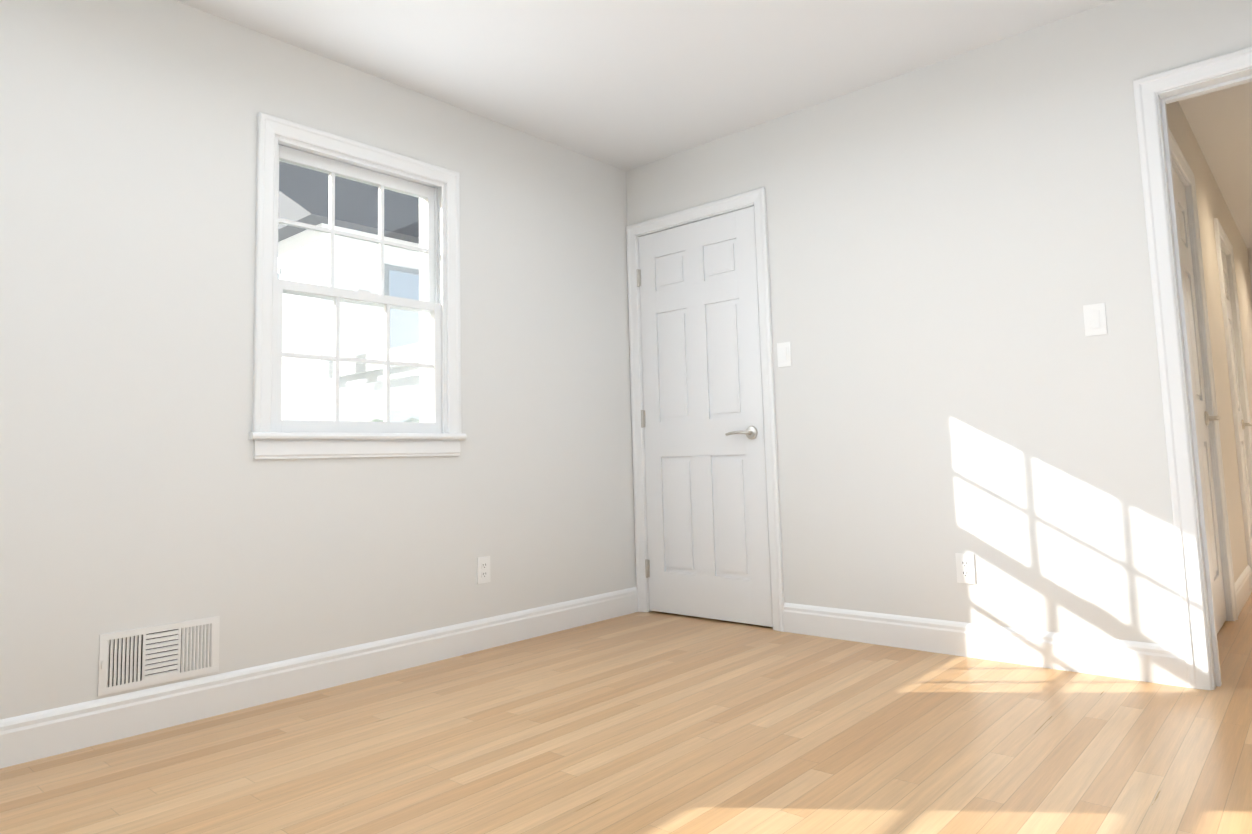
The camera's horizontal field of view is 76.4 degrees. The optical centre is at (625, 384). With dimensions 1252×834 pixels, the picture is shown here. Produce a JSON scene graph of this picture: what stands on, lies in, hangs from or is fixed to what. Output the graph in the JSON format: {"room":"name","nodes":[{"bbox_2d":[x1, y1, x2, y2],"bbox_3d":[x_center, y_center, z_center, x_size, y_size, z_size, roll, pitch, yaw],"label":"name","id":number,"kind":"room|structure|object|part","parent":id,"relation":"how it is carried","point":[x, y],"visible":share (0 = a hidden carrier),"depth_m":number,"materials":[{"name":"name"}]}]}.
{"room":"empty bedroom","nodes":[
{"label":"empty bedroom","id":0,"kind":"room"},
{"bbox_2d":[0,0,635,719],"bbox_3d":[-1.496,-0.103,2.819,0.180,2.440,4.640,-6,-7,41],"label":"wall","id":1,"kind":"structure","parent":0,"point":[140,486],"depth_m":2.80,"materials":[{"name":"white paint"}]},
{"bbox_2d":[97,616,219,695],"bbox_3d":[-1.490,0.866,2.557,0.014,0.182,0.350,-6,-7,41],"label":"air vent","id":2,"kind":"object","parent":1,"relation":"in","point":[140,657],"visible":1,"depth_m":2.55,"materials":[{"name":"white metal"}]},
{"bbox_2d":[0,587,637,768],"bbox_3d":[-1.391,1.038,2.645,0.015,0.130,4.400,-6,-7,41],"label":"baseboard","id":3,"kind":"structure","parent":1,"relation":"attached to","point":[42,734],"depth_m":2.80,"materials":[{"name":"white wood"}]},
{"bbox_2d":[248,112,466,458],"bbox_3d":[-1.116,-0.349,3.282,0.257,1.298,0.940,-6,-7,41],"label":"window","id":4,"kind":"structure","parent":1,"relation":"in","point":[273,132],"depth_m":3.22,"materials":[{"name":"white wood"}]},
{"bbox_2d":[281,294,426,421],"bbox_3d":[-1.137,-0.078,3.281,0.001,0.564,0.736,-6,-7,41],"label":"screen","id":5,"kind":"object","parent":4,"relation":"attached to","point":[363,350],"depth_m":3.29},
{"bbox_3d":[-1.091,-0.353,3.260,0.079,1.112,0.752,-6,-7,41],"label":"window sash","id":6,"kind":"part","parent":4,"relation":"part of","materials":[{"name":"white wood"}]},
{"bbox_2d":[477,556,490,583],"bbox_3d":[-0.631,0.823,3.537,0.008,0.115,0.070,-6,-7,41],"label":"electrical outlet","id":7,"kind":"object","parent":1,"relation":"attached to","point":[483,569],"visible":1,"depth_m":3.53,"materials":[{"name":"white plastic"}]},
{"bbox_2d":[0,592,1251,833],"bbox_3d":[3.729,1.177,4.306,5.800,0.120,13.940,-6,-7,41],"label":"floor","id":8,"kind":"structure","parent":0,"point":[650,722],"depth_m":2.22,"materials":[{"name":"brown wood"}]},
{"bbox_2d":[175,0,1251,248],"bbox_3d":[3.657,-1.370,4.548,5.800,0.120,13.940,-6,-7,41],"label":"ceiling","id":9,"kind":"structure","parent":0,"point":[625,84],"depth_m":3.23,"materials":[{"name":"white paint"}]},
{"bbox_2d":[626,0,1251,646],"bbox_3d":[1.398,-0.141,3.271,3.550,2.440,0.120,-6,-7,41],"label":"wall","id":10,"kind":"structure","parent":0,"point":[956,244],"depth_m":3.19,"materials":[{"name":"white paint"}]},
{"bbox_2d":[636,206,772,626],"bbox_3d":[0.384,0.162,4.101,0.771,2.030,0.150,-6,-7,41],"label":"closet door","id":11,"kind":"structure","parent":10,"relation":"in","point":[702,421],"depth_m":4.06,"materials":[{"name":"painted wood"},{"name":"brushed nickel"}]},
{"bbox_2d":[626,187,783,631],"bbox_3d":[0.409,0.131,4.121,0.898,2.114,0.141,-6,-7,41],"label":"trim","id":12,"kind":"structure","parent":10,"relation":"attached to","point":[756,198],"depth_m":4.02,"materials":[{"name":"white wood"}]},
{"bbox_2d":[777,342,790,366],"bbox_3d":[0.747,-0.141,3.766,0.070,0.115,0.010,-6,-7,41],"label":"light switch","id":13,"kind":"object","parent":10,"relation":"attached to","point":[784,353],"visible":1,"depth_m":3.76,"materials":[{"name":"white plastic"}]},
{"bbox_2d":[955,553,975,583],"bbox_3d":[1.350,0.732,3.167,0.070,0.115,0.008,-6,-7,41],"label":"electrical outlet","id":14,"kind":"object","parent":10,"relation":"attached to","point":[965,567],"visible":1,"depth_m":3.16,"materials":[{"name":"white plastic"}]},
{"bbox_2d":[783,602,1188,687],"bbox_3d":[1.309,1.013,3.180,1.550,0.130,0.015,-6,-7,41],"label":"baseboard","id":15,"kind":"structure","parent":10,"relation":"attached to","point":[1124,659],"depth_m":3.06,"materials":[{"name":"white wood"}]},
{"bbox_2d":[1083,303,1106,335],"bbox_3d":[1.714,-0.237,2.909,0.070,0.115,0.010,-6,-7,41],"label":"light switch","id":16,"kind":"object","parent":10,"relation":"attached to","point":[1095,322],"visible":1,"depth_m":2.91,"materials":[{"name":"white plastic"}]},
{"bbox_2d":[1133,47,1251,689],"bbox_3d":[2.235,-0.073,2.519,0.898,2.114,0.162,-6,-7,41],"label":"door frame","id":17,"kind":"structure","parent":10,"relation":"attached to","point":[1154,94],"depth_m":2.73,"materials":[{"name":"white wood"}]},
{"bbox_2d":[1166,101,1251,582],"bbox_3d":[3.548,-0.057,4.803,0.180,2.440,5.030,-6,-7,41],"label":"wall","id":18,"kind":"structure","parent":0,"point":[1211,204],"depth_m":4.32,"materials":[{"name":"white paint"}]},
{"bbox_2d":[1172,167,1226,633],"bbox_3d":[2.456,0.043,3.469,0.150,2.030,0.755,-6,-7,41],"label":"hall door","id":19,"kind":"structure","parent":18,"relation":"in","point":[1203,418],"depth_m":3.59,"materials":[{"name":"white wood"}]},
{"bbox_2d":[1168,127,1237,620],"bbox_3d":[2.442,0.013,3.483,0.140,2.113,0.897,-6,-7,41],"label":"door frame","id":20,"kind":"structure","parent":18,"relation":"attached to","point":[1182,169],"depth_m":3.73,"materials":[{"name":"white wood"}]},
{"bbox_2d":[1213,218,1251,570],"bbox_3d":[3.712,0.113,4.906,0.140,2.113,0.897,-6,-7,41],"label":"door frame","id":21,"kind":"structure","parent":18,"relation":"attached to","point":[1222,241],"depth_m":4.97,"materials":[{"name":"white wood"}]},
{"bbox_2d":[1221,248,1251,550],"bbox_3d":[3.727,0.143,4.891,0.150,2.030,0.755,-6,-7,41],"label":"hall door","id":22,"kind":"structure","parent":18,"relation":"in","point":[1242,424],"depth_m":5.07,"materials":[{"name":"white wood"}]},
{"bbox_2d":[1235,565,1251,615],"bbox_3d":[3.147,1.045,4.063,0.015,0.130,1.022,-6,-7,41],"label":"baseboard","id":23,"kind":"structure","parent":18,"relation":"attached to","point":[1243,586],"depth_m":3.94,"materials":[{"name":"white wood"}]},
{"bbox_2d":[1247,248,1251,288],"bbox_3d":[6.465,-0.058,5.654,3.290,2.440,0.120,-6,-7,41],"label":"wall","id":24,"kind":"structure","parent":0,"point":[1250,257],"depth_m":6.71,"materials":[{"name":"white paint"}]},
{"label":"outside","id":25,"kind":"structure","parent":0,"visible":0},
{"bbox_3d":[-22.375,5.245,31.561,69.800,0.200,120.000,-6,-7,41],"label":"ground","id":26,"kind":"structure","parent":25,"visible":0},
{"bbox_2d":[278,161,419,421],"bbox_3d":[-3.903,-0.699,17.830,11.200,8.000,9.200,-6,-7,41],"label":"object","id":27,"kind":"structure","parent":26,"relation":"on","point":[318,256],"depth_m":13.80,"materials":[{"name":"white"}]},
{"bbox_2d":[372,417,419,421],"bbox_3d":[-2.527,1.388,8.587,2.032,2.048,1.835,-6,-7,41],"label":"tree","id":28,"kind":"object","parent":26,"relation":"on","point":[374,420],"depth_m":8.53,"materials":[{"name":"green plant"}]}
]}

